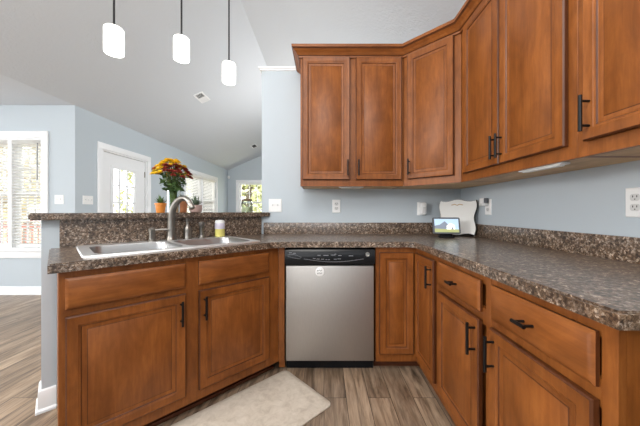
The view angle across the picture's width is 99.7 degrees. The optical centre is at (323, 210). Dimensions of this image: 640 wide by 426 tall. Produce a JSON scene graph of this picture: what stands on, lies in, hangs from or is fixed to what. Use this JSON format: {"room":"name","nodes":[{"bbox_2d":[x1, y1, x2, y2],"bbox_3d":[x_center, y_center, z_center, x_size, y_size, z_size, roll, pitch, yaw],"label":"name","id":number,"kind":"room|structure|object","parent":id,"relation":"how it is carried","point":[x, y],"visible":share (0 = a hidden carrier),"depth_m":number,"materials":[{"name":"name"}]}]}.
{"room":"kitchen","nodes":[
{"label":"kitchen","id":0,"kind":"room"},
{"bbox_2d":[0,105,82,285],"bbox_3d":[-5.225,-0.145,3.585,3.950,2.470,0.120,0,0,0],"label":"wall","id":1,"kind":"structure","parent":0,"point":[64,123],"depth_m":3.52,"materials":[{"name":"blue paint"}]},
{"bbox_2d":[0,286,40,294],"bbox_3d":[-5.225,1.038,3.514,3.950,0.105,0.022,0,0,0],"label":"baseboard","id":2,"kind":"structure","parent":1,"relation":"attached to","point":[4,290],"depth_m":3.51,"materials":[{"name":"white paint"}]},
{"bbox_2d":[0,131,48,257],"bbox_3d":[-4.128,-0.213,3.558,1.115,1.653,0.175,0,0,0],"label":"window","id":3,"kind":"structure","parent":1,"relation":"in","point":[10,252],"depth_m":3.52,"materials":[{"name":"white paint"}]},
{"bbox_2d":[0,140,40,247],"bbox_3d":[-4.128,-0.215,3.543,0.847,1.425,0.057,0,0,0],"label":"window blind","id":4,"kind":"object","parent":3,"relation":"attached to","point":[3,143],"visible":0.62,"depth_m":3.55,"materials":[{"name":"white plastic"}]},
{"bbox_2d":[55,195,63,203],"bbox_3d":[-3.455,-0.150,3.516,0.118,0.118,0.018,0,0,0],"label":"light switch","id":5,"kind":"object","parent":1,"relation":"attached to","point":[59,199],"visible":1,"depth_m":3.52,"materials":[{"name":"white plastic"}]},
{"bbox_2d":[41,217,261,403],"bbox_3d":[-1.092,0.570,1.996,1.377,1.040,0.120,0,0,-45],"label":"wall","id":6,"kind":"structure","parent":0,"point":[49,228],"depth_m":1.49,"materials":[{"name":"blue paint"}]},
{"bbox_2d":[35,381,56,415],"bbox_3d":[-1.189,1.030,1.899,0.164,0.120,1.146,0,0,45],"label":"baseboard","id":7,"kind":"structure","parent":6,"relation":"attached to","point":[46,400],"depth_m":1.47,"materials":[{"name":"white paint"}]},
{"bbox_2d":[28,212,269,220],"bbox_3d":[-1.117,0.031,2.069,1.535,0.038,0.380,0,0,-45],"label":"breakfast bar","id":8,"kind":"object","parent":6,"relation":"on","point":[32,216],"visible":0.98,"depth_m":1.71,"materials":[{"name":"brown stone"}]},
{"bbox_2d":[154,196,166,212],"bbox_3d":[-1.160,-0.053,1.920,0.081,0.130,0.086,0,0,-40],"label":"potted succulent","id":9,"kind":"object","parent":8,"relation":"on","point":[160,207],"visible":1,"depth_m":1.89,"materials":[{"name":"orange ceramic"}]},
{"bbox_2d":[154,203,166,212],"bbox_3d":[-1.159,-0.022,1.915,0.076,0.068,0.076,0,0,0],"label":"pot","id":10,"kind":"object","parent":9,"relation":"attached to","point":[160,207],"depth_m":1.89,"materials":[{"name":"orange ceramic"}]},
{"bbox_2d":[167,190,179,212],"bbox_3d":[-1.141,-0.073,2.046,0.094,0.170,0.094,0,0,0],"label":"glass vase","id":11,"kind":"object","parent":8,"relation":"on","point":[167,190],"visible":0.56,"depth_m":2.01,"materials":[{"name":"glass"}]},
{"bbox_2d":[149,158,193,205],"bbox_3d":[-1.142,-0.200,2.042,0.283,0.400,0.303,0,0,0],"label":"flower bouquet","id":12,"kind":"object","parent":11,"relation":"in","point":[173,185],"visible":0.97,"depth_m":2.01,"materials":[{"name":"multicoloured plant"}]},
{"bbox_2d":[176,194,187,211],"bbox_3d":[-1.157,-0.067,2.197,0.108,0.157,0.104,0,0,0],"label":"potted succulent","id":13,"kind":"object","parent":8,"relation":"on","point":[183,205],"visible":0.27,"depth_m":2.17,"materials":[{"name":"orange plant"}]},
{"bbox_2d":[176,201,187,211],"bbox_3d":[-1.159,-0.033,2.197,0.104,0.090,0.104,0,0,0],"label":"pot","id":14,"kind":"object","parent":13,"relation":"attached to","point":[183,205],"depth_m":2.17,"materials":[{"name":"brown ceramic"}]},
{"bbox_2d":[189,194,201,212],"bbox_3d":[-0.991,-0.063,2.090,0.099,0.150,0.105,0,0,-39],"label":"potted succulent","id":15,"kind":"object","parent":8,"relation":"on","point":[198,208],"visible":0.86,"depth_m":2.06,"materials":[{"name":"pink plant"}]},
{"bbox_2d":[189,205,201,212],"bbox_3d":[-0.990,-0.017,2.084,0.094,0.058,0.094,0,0,0],"label":"pot","id":16,"kind":"object","parent":15,"relation":"attached to","point":[198,208],"depth_m":2.05,"materials":[{"name":"pink ceramic"}]},
{"bbox_2d":[241,199,252,211],"bbox_3d":[-0.707,-0.049,2.479,0.102,0.121,0.102,0,0,0],"label":"glass jar","id":17,"kind":"object","parent":8,"relation":"on","point":[243,209],"visible":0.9,"depth_m":2.45,"materials":[{"name":"clear glass"}]},
{"bbox_2d":[59,217,260,247],"bbox_3d":[-1.022,0.128,1.965,0.020,0.155,1.289,0,0,45],"label":"backsplash","id":18,"kind":"structure","parent":6,"relation":"attached to","point":[72,233],"depth_m":1.75,"materials":[{"name":"brown stone"}]},
{"bbox_2d":[83,109,227,212],"bbox_3d":[-3.310,-0.160,6.452,0.120,2.500,5.615,0,0,0],"label":"wall","id":19,"kind":"structure","parent":0,"point":[96,128],"depth_m":4.66,"materials":[{"name":"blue paint"}]},
{"bbox_2d":[82,195,92,204],"bbox_3d":[-3.241,-0.150,3.715,0.018,0.118,0.164,0,0,0],"label":"light switch","id":20,"kind":"object","parent":19,"relation":"attached to","point":[85,199],"visible":1,"depth_m":3.70,"materials":[{"name":"white plastic"}]},
{"bbox_2d":[97,141,150,212],"bbox_3d":[-3.289,0.045,4.455,0.162,2.090,1.180,0,0,0],"label":"door","id":21,"kind":"structure","parent":19,"relation":"in","point":[107,161],"depth_m":4.34,"materials":[{"name":"white paint"}]},
{"bbox_2d":[184,168,217,211],"bbox_3d":[-3.283,-0.268,7.235,0.175,1.495,2.020,0,0,0],"label":"window","id":22,"kind":"structure","parent":19,"relation":"in","point":[203,175],"depth_m":7.49,"materials":[{"name":"white paint"}]},
{"bbox_2d":[186,175,215,211],"bbox_3d":[-3.268,-0.281,7.235,0.057,1.243,1.752,0,0,0],"label":"window blind","id":23,"kind":"object","parent":22,"relation":"attached to","point":[206,180],"visible":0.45,"depth_m":7.36,"materials":[{"name":"white plastic"}]},
{"bbox_2d":[0,295,455,425],"bbox_3d":[-2.921,1.140,3.330,8.557,0.100,11.860,0,0,0],"label":"floor","id":24,"kind":"structure","parent":0,"point":[377,395],"depth_m":1.65,"materials":[{"name":"wood"}]},
{"bbox_2d":[57,248,284,425],"bbox_3d":[-0.852,0.667,1.661,0.643,0.846,1.121,0,0,45],"label":"base cabinet","id":25,"kind":"object","parent":24,"relation":"on","point":[143,344],"depth_m":1.33,"materials":[{"name":"brown wood"}]},
{"bbox_2d":[171,371,329,425],"bbox_3d":[-0.433,1.081,1.374,0.900,0.016,0.455,0,0,-43],"label":"kitchen mat","id":26,"kind":"object","parent":24,"relation":"on","point":[281,399],"visible":1,"depth_m":1.47,"materials":[{"name":"beige fabric"}]},
{"bbox_2d":[285,247,374,367],"bbox_3d":[0.040,0.670,2.105,0.604,0.837,0.610,0,0,0],"label":"dishwasher","id":27,"kind":"object","parent":24,"relation":"on","point":[330,316],"visible":1,"depth_m":1.81,"materials":[{"name":"silver metal"}]},
{"bbox_2d":[315,267,323,275],"bbox_3d":[-0.028,0.408,1.810,0.062,0.062,0.004,0,0,0],"label":"round magnet","id":28,"kind":"object","parent":27,"relation":"attached to","point":[319,271],"visible":1,"depth_m":1.81,"materials":[{"name":"white plastic"}]},
{"bbox_2d":[297,247,373,265],"bbox_3d":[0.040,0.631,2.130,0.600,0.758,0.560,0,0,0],"label":"control panel","id":29,"kind":"object","parent":27,"relation":"in","point":[297,247],"depth_m":1.84,"materials":[{"name":"black plastic"}]},
{"bbox_2d":[373,247,438,396],"bbox_3d":[0.780,0.667,1.948,0.860,0.846,0.935,0,0,0],"label":"base cabinet","id":30,"kind":"object","parent":24,"relation":"on","point":[406,286],"visible":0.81,"depth_m":1.81,"materials":[{"name":"brown wood"}]},
{"bbox_2d":[47,217,639,330],"bbox_3d":[-0.139,0.147,1.495,2.750,0.194,1.888,0,0,0],"label":"countertop","id":31,"kind":"structure","parent":30,"relation":"on","point":[596,277],"depth_m":1.35,"materials":[{"name":"brown stone"}]},
{"bbox_2d":[76,236,259,257],"bbox_3d":[-0.915,0.293,1.671,0.898,0.190,0.528,0,0,-45],"label":"sink","id":32,"kind":"object","parent":31,"relation":"in","point":[111,249],"visible":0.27,"depth_m":1.64,"materials":[{"name":"grey metal"}]},
{"bbox_2d":[148,228,168,241],"bbox_3d":[-1.091,0.154,1.777,0.122,0.088,0.048,0,0,-11],"label":"lever","id":33,"kind":"object","parent":32,"relation":"on","point":[151,231],"visible":0.99,"depth_m":1.75,"materials":[{"name":"silver metal"}]},
{"bbox_2d":[183,218,191,238],"bbox_3d":[-0.968,0.124,1.918,0.067,0.147,0.067,0,0,0],"label":"soap dispenser","id":34,"kind":"object","parent":32,"relation":"on","point":[187,228],"visible":0.99,"depth_m":1.91,"materials":[{"name":"silver metal"}]},
{"bbox_2d":[198,221,204,237],"bbox_3d":[-0.904,0.138,1.993,0.052,0.120,0.052,0,0,0],"label":"sprayer","id":35,"kind":"object","parent":32,"relation":"on","point":[201,225],"visible":0.98,"depth_m":1.98,"materials":[{"name":"silver metal"}]},
{"bbox_2d":[215,220,224,236],"bbox_3d":[-0.806,0.133,2.090,0.073,0.128,0.073,0,0,0],"label":"soap bottle","id":36,"kind":"object","parent":32,"relation":"on","point":[219,224],"visible":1,"depth_m":2.06,"materials":[{"name":"yellow plastic"}]},
{"bbox_2d":[165,195,194,239],"bbox_3d":[-0.972,0.046,1.819,0.229,0.303,0.066,0,0,22],"label":"kitchen faucet","id":37,"kind":"object","parent":31,"relation":"on","point":[172,211],"visible":0.98,"depth_m":1.82,"materials":[{"name":"silver metal"}]},
{"bbox_2d":[432,217,460,237],"bbox_3d":[0.945,0.128,2.087,0.200,0.156,0.075,0,0,8],"label":"smart display","id":38,"kind":"object","parent":31,"relation":"on","point":[444,226],"visible":0.98,"depth_m":2.08,"materials":[{"name":"black plastic"}]},
{"bbox_2d":[439,199,477,235],"bbox_3d":[1.104,0.053,2.241,0.301,0.302,0.068,0,0,45],"label":"serving board","id":39,"kind":"object","parent":31,"relation":"on","point":[466,211],"visible":0.77,"depth_m":2.20,"materials":[{"name":"white wood"}]},
{"bbox_2d":[437,258,491,425],"bbox_3d":[0.890,0.667,1.245,0.643,0.846,0.468,0,0,0],"label":"base cabinet","id":40,"kind":"object","parent":24,"relation":"on","point":[463,295],"visible":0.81,"depth_m":1.19,"materials":[{"name":"brown wood"}]},
{"bbox_2d":[483,279,639,425],"bbox_3d":[0.890,0.667,0.792,0.643,0.846,0.434,0,0,0],"label":"base cabinet","id":41,"kind":"object","parent":24,"relation":"on","point":[550,364],"visible":0.8,"depth_m":0.72,"materials":[{"name":"brown wood"}]},
{"bbox_2d":[0,0,465,169],"bbox_3d":[-2.921,-1.938,3.330,8.557,1.115,11.860,0,0,0],"label":"ceiling","id":42,"kind":"structure","parent":0,"point":[54,48],"depth_m":3.17,"materials":[{"name":"grey paint"}]},
{"bbox_2d":[103,0,123,57],"bbox_3d":[-1.400,-1.635,1.800,0.124,1.169,0.124,0,0,0],"label":"pendant light","id":43,"kind":"object","parent":42,"relation":"hanging from","point":[113,35],"visible":1,"depth_m":1.76,"materials":[{"name":"white glass"}]},
{"bbox_2d":[173,0,189,63],"bbox_3d":[-1.103,-1.760,2.090,0.124,1.180,0.124,0,0,0],"label":"pendant light","id":44,"kind":"object","parent":42,"relation":"hanging from","point":[181,43],"visible":1,"depth_m":2.05,"materials":[{"name":"white glass"}]},
{"bbox_2d":[193,91,209,102],"bbox_3d":[-2.048,-1.904,4.530,0.150,0.073,0.320,0,0,0],"label":"ceiling vent","id":45,"kind":"object","parent":42,"relation":"in","point":[200,96],"visible":1,"depth_m":4.52,"materials":[{"name":"white metal"}]},
{"bbox_2d":[222,0,235,85],"bbox_3d":[-0.833,-1.748,2.367,0.124,1.246,0.124,0,0,0],"label":"pendant light","id":46,"kind":"object","parent":42,"relation":"hanging from","point":[228,67],"visible":1,"depth_m":2.34,"materials":[{"name":"white glass"}]},
{"bbox_2d":[228,155,261,211],"bbox_3d":[-1.006,-0.667,9.200,4.487,3.515,0.120,0,0,0],"label":"wall","id":47,"kind":"structure","parent":0,"point":[252,169],"depth_m":9.14,"materials":[{"name":"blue paint"}]},
{"bbox_2d":[236,180,261,211],"bbox_3d":[-2.420,-0.285,9.172,1.160,1.530,0.175,0,0,0],"label":"window","id":48,"kind":"structure","parent":47,"relation":"in","point":[239,183],"depth_m":9.13,"materials":[{"name":"white paint"}]},
{"bbox_2d":[262,71,460,331],"bbox_3d":[0.337,-0.087,2.500,1.800,2.355,0.120,0,0,0],"label":"wall","id":49,"kind":"structure","parent":0,"point":[280,89],"depth_m":2.44,"materials":[{"name":"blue paint"}]},
{"bbox_2d":[269,199,281,211],"bbox_3d":[-0.440,-0.050,2.431,0.118,0.118,0.018,0,0,0],"label":"light switch","id":50,"kind":"object","parent":49,"relation":"attached to","point":[275,205],"visible":1,"depth_m":2.43,"materials":[{"name":"white plastic"}]},
{"bbox_2d":[258,66,295,74],"bbox_3d":[0.324,-1.281,2.502,1.826,0.030,0.168,0,0,0],"label":"trim","id":51,"kind":"structure","parent":49,"relation":"on","point":[261,68],"depth_m":2.43,"materials":[{"name":"white paint"}]},
{"bbox_2d":[332,200,340,212],"bbox_3d":[0.112,-0.043,2.436,0.074,0.118,0.008,0,0,0],"label":"wall outlet","id":52,"kind":"object","parent":49,"relation":"attached to","point":[336,204],"visible":1,"depth_m":2.43,"materials":[{"name":"white plastic"}]},
{"bbox_2d":[264,223,432,233],"bbox_3d":[0.346,0.155,2.429,1.778,0.102,0.020,0,0,0],"label":"backsplash","id":53,"kind":"structure","parent":49,"relation":"attached to","point":[269,228],"depth_m":2.42,"materials":[{"name":"brown stone"}]},
{"bbox_2d":[300,57,402,188],"bbox_3d":[0.220,-0.719,2.257,0.812,1.047,0.361,0,0,0],"label":"upper cabinet","id":54,"kind":"object","parent":49,"relation":"attached to","point":[351,109],"visible":0.85,"depth_m":2.12,"materials":[{"name":"brown wood"}]},
{"bbox_2d":[339,187,363,188],"bbox_3d":[0.220,-0.191,2.195,0.200,0.015,0.040,0,0,0],"label":"strip light","id":55,"kind":"object","parent":54,"relation":"attached to","point":[339,187],"visible":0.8,"depth_m":2.18,"materials":[{"name":"white plastic"}]},
{"bbox_2d":[291,0,482,73],"bbox_3d":[0.560,-1.245,1.647,0.812,0.078,2.234,0,0,-36],"label":"crown molding","id":56,"kind":"structure","parent":54,"relation":"attached to","point":[455,26],"depth_m":2.07,"materials":[{"name":"brown wood"}]},
{"bbox_2d":[417,202,424,214],"bbox_3d":[0.878,-0.020,2.436,0.074,0.118,0.008,0,0,0],"label":"wall outlet","id":57,"kind":"object","parent":49,"relation":"attached to","point":[418,203],"visible":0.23,"depth_m":2.43,"materials":[{"name":"white plastic"}]},
{"bbox_2d":[420,203,425,213],"bbox_3d":[0.884,-0.021,2.408,0.048,0.101,0.047,0,0,0],"label":"plug","id":58,"kind":"object","parent":57,"relation":"attached to","point":[422,205],"visible":1,"depth_m":2.39,"materials":[{"name":"white plastic"}]},
{"bbox_2d":[395,33,500,188],"bbox_3d":[0.931,-0.719,2.135,0.608,1.047,0.608,0,0,0],"label":"upper cabinet","id":59,"kind":"object","parent":49,"relation":"attached to","point":[432,74],"visible":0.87,"depth_m":1.95,"materials":[{"name":"brown wood"}]},
{"bbox_2d":[461,160,639,237],"bbox_3d":[1.297,-0.193,3.270,0.120,2.565,11.740,0,0,0],"label":"wall","id":60,"kind":"structure","parent":0,"point":[590,200],"depth_m":1.36,"materials":[{"name":"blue paint"}]},
{"bbox_2d":[485,199,491,214],"bbox_3d":[1.233,-0.030,2.030,0.008,0.118,0.074,0,0,0],"label":"wall outlet","id":61,"kind":"object","parent":60,"relation":"attached to","point":[488,209],"visible":0.91,"depth_m":2.01,"materials":[{"name":"white plastic"}]},
{"bbox_2d":[479,198,488,205],"bbox_3d":[1.207,-0.069,2.040,0.043,0.057,0.060,0,0,0],"label":"charger","id":62,"kind":"object","parent":61,"relation":"attached to","point":[482,201],"visible":1,"depth_m":2.02,"materials":[{"name":"white plastic"}]},
{"bbox_2d":[462,0,639,181],"bbox_3d":[1.054,-0.719,1.410,0.361,1.047,0.837,0,0,0],"label":"upper cabinet","id":63,"kind":"object","parent":60,"relation":"attached to","point":[520,57],"visible":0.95,"depth_m":1.27,"materials":[{"name":"brown wood"}]},
{"bbox_2d":[518,162,569,172],"bbox_3d":[0.972,-0.191,1.205,0.040,0.015,0.240,0,0,0],"label":"strip light","id":64,"kind":"object","parent":63,"relation":"attached to","point":[560,164],"visible":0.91,"depth_m":1.17,"materials":[{"name":"white plastic"}]},
{"bbox_2d":[522,165,564,172],"bbox_3d":[0.972,-0.186,1.205,0.030,0.005,0.200,0,0,0],"label":"diffuser","id":65,"kind":"object","parent":64,"relation":"attached to","point":[547,166],"depth_m":1.20,"materials":[{"name":"white"}]},
{"bbox_2d":[465,224,639,263],"bbox_3d":[1.226,0.155,1.484,0.020,0.102,1.867,0,0,0],"label":"backsplash","id":66,"kind":"structure","parent":60,"relation":"attached to","point":[619,248],"depth_m":1.33,"materials":[{"name":"brown stone"}]},
{"bbox_2d":[578,0,639,157],"bbox_3d":[1.054,-0.719,0.762,0.361,1.047,0.456,0,0,0],"label":"upper cabinet","id":67,"kind":"object","parent":60,"relation":"attached to","point":[608,30],"visible":1,"depth_m":0.88,"materials":[{"name":"brown wood"}]},
{"bbox_2d":[626,187,639,216],"bbox_3d":[1.233,-0.034,1.068,0.008,0.118,0.074,0,0,0],"label":"wall outlet","id":68,"kind":"object","parent":60,"relation":"attached to","point":[632,194],"visible":1,"depth_m":1.07,"materials":[{"name":"white plastic"}]},
{"bbox_2d":[630,194,639,200],"bbox_3d":[1.230,-0.054,1.068,0.001,0.028,0.034,0,0,0],"label":"socket","id":69,"kind":"object","parent":68,"relation":"attached to","point":[633,197],"depth_m":1.07,"materials":[{"name":"grey plastic"}]},
{"bbox_2d":[630,204,639,210],"bbox_3d":[1.230,-0.014,1.068,0.001,0.028,0.034,0,0,0],"label":"socket","id":70,"kind":"object","parent":68,"relation":"attached to","point":[633,207],"depth_m":1.07,"materials":[{"name":"grey plastic"}]},
{"label":"outside","id":71,"kind":"structure","parent":0,"visible":0},
{"bbox_3d":[-6.188,1.210,5.027,5.625,0.060,2.745,0,0,0],"label":"deck","id":72,"kind":"object","parent":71,"visible":0},
{"bbox_2d":[0,223,40,242],"bbox_3d":[-6.200,0.700,5.900,5.600,0.960,0.140,0,0,0],"label":"deck railing","id":73,"kind":"object","parent":72,"relation":"on","point":[0,223],"visible":0.02,"depth_m":5.92,"materials":[{"name":"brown wood"}]},
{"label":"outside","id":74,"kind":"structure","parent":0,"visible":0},
{"bbox_3d":[-10.000,2.170,36.850,100.000,0.100,66.300,0,0,0],"label":"ground","id":75,"kind":"structure","parent":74,"visible":0},
{"bbox_2d":[0,147,40,242],"bbox_3d":[-11.543,-1.329,8.713,3.981,6.916,3.818,0,0,0],"label":"leafy tree","id":76,"kind":"object","parent":75,"relation":"on","point":[0,147],"visible":0.09,"depth_m":9.07,"materials":[{"name":"brown plant"}]},
{"bbox_2d":[22,147,40,242],"bbox_3d":[-14.691,-1.569,13.876,3.926,7.395,4.886,0,0,16],"label":"leafy tree","id":77,"kind":"object","parent":75,"relation":"on","point":[24,147],"visible":0.02,"depth_m":13.44,"materials":[{"name":"brown plant"}]},
{"bbox_2d":[114,170,190,212],"bbox_3d":[-12.831,-2.118,19.641,5.699,8.491,5.801,0,0,0],"label":"leafy tree","id":78,"kind":"object","parent":75,"relation":"on","point":[122,198],"visible":0.02,"depth_m":18.66,"materials":[{"name":"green plant"}]},
{"bbox_2d":[241,185,261,210],"bbox_3d":[-4.232,-1.482,15.075,5.457,7.221,5.075,0,0,0],"label":"leafy tree","id":79,"kind":"object","parent":75,"relation":"on","point":[245,189],"visible":0.07,"depth_m":14.79,"materials":[{"name":"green plant"}]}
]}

